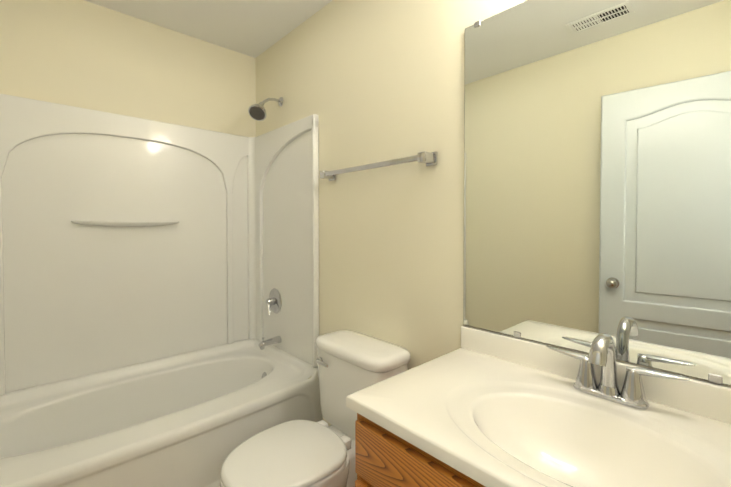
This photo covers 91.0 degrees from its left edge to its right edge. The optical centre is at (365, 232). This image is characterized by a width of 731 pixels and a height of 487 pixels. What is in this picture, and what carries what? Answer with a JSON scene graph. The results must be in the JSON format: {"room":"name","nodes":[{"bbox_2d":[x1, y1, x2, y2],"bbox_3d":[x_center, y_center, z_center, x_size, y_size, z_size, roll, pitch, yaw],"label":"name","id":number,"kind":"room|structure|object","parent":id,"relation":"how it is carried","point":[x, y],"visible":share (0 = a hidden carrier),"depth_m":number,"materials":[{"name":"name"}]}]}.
{"room":"bathroom","nodes":[
{"label":"bathroom","id":0,"kind":"room"},
{"bbox_2d":[0,0,256,335],"bbox_3d":[-1.357,0.010,2.058,1.510,2.440,0.100,-1,1,-43],"label":"wall","id":1,"kind":"structure","parent":0,"point":[83,54],"depth_m":1.98,"materials":[{"name":"beige paint"}]},
{"bbox_2d":[0,94,318,394],"bbox_3d":[-1.063,0.056,1.742,1.504,1.385,0.758,-1,1,-43],"label":"tub surround","id":2,"kind":"object","parent":1,"relation":"attached to","point":[126,240],"visible":1,"depth_m":2.02,"materials":[{"name":"white plastic"}]},
{"bbox_2d":[259,336,281,349],"bbox_3d":[-0.596,0.678,2.231,0.138,0.070,0.054,-1,1,-43],"label":"tub spout","id":3,"kind":"object","parent":2,"relation":"attached to","point":[271,341],"visible":1,"depth_m":2.21,"materials":[{"name":"silver metal"}]},
{"bbox_2d":[266,288,281,314],"bbox_3d":[-0.604,0.441,2.288,0.067,0.160,0.160,-1,1,-43],"label":"tub valve","id":4,"kind":"object","parent":2,"relation":"attached to","point":[274,302],"visible":1,"depth_m":2.27,"materials":[{"name":"silver metal"}]},
{"bbox_2d":[85,0,331,57],"bbox_3d":[-0.050,-1.234,0.628,1.710,0.100,3.940,-1,1,-43],"label":"ceiling","id":5,"kind":"structure","parent":0,"point":[254,28],"depth_m":2.02,"materials":[{"name":"white paint"}]},
{"bbox_2d":[255,0,730,425],"bbox_3d":[0.540,0.025,1.200,0.100,2.440,3.940,-1,1,-43],"label":"wall","id":6,"kind":"structure","parent":0,"point":[370,81],"depth_m":1.60,"materials":[{"name":"beige paint"}]},
{"bbox_2d":[248,97,282,120],"bbox_3d":[-0.596,-0.760,2.167,0.223,0.181,0.115,-1,1,-43],"label":"shower head","id":7,"kind":"object","parent":6,"relation":"attached to","point":[257,112],"visible":1,"depth_m":2.12},
{"bbox_2d":[320,151,437,180],"bbox_3d":[0.020,-0.292,1.625,0.070,0.052,0.692,-1,1,-43],"label":"towel bar","id":8,"kind":"object","parent":6,"relation":"attached to","point":[428,158],"visible":1,"depth_m":1.50,"materials":[{"name":"silver metal"}]},
{"bbox_2d":[463,0,730,385],"bbox_3d":[0.670,-0.194,0.973,0.009,1.080,0.912,-1,1,-43],"label":"mirror","id":9,"kind":"object","parent":6,"relation":"attached to","point":[597,167],"visible":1,"depth_m":0.98,"materials":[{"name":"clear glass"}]},
{"bbox_3d":[-0.050,1.305,0.675,1.710,0.100,3.940,-1,1,-43],"label":"floor","id":10,"kind":"structure","parent":0,"visible":0},
{"bbox_2d":[0,336,322,486],"bbox_3d":[-1.038,0.993,1.733,1.506,0.485,0.832,-1,1,-43],"label":"bathtub","id":11,"kind":"object","parent":10,"relation":"on","point":[195,418],"visible":0.85,"depth_m":1.69,"materials":[{"name":"white plastic"}]},
{"bbox_2d":[220,330,410,486],"bbox_3d":[-0.201,0.862,1.414,0.713,0.760,0.454,-1,1,-43],"label":"toilet","id":12,"kind":"object","parent":10,"relation":"on","point":[301,453],"visible":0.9,"depth_m":1.40,"materials":[{"name":"white ceramic"}]},
{"bbox_2d":[355,413,484,486],"bbox_3d":[0.476,0.856,0.800,0.552,0.793,0.912,-1,1,-43],"label":"vanity cabinet","id":13,"kind":"object","parent":10,"relation":"on","point":[384,457],"visible":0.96,"depth_m":0.83,"materials":[{"name":"brown wood"}]},
{"bbox_2d":[346,326,730,486],"bbox_3d":[0.469,0.460,0.793,0.562,0.217,0.923,-1,1,-43],"label":"countertop","id":14,"kind":"structure","parent":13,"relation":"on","point":[487,408],"depth_m":0.86,"materials":[{"name":"white stone"}]},
{"bbox_2d":[546,333,689,409],"bbox_3d":[0.596,0.338,0.895,0.151,0.175,0.310,-1,1,-43],"label":"faucet","id":15,"kind":"object","parent":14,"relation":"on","point":[602,353],"visible":1,"depth_m":0.89,"materials":[{"name":"silver metal"}]}
]}

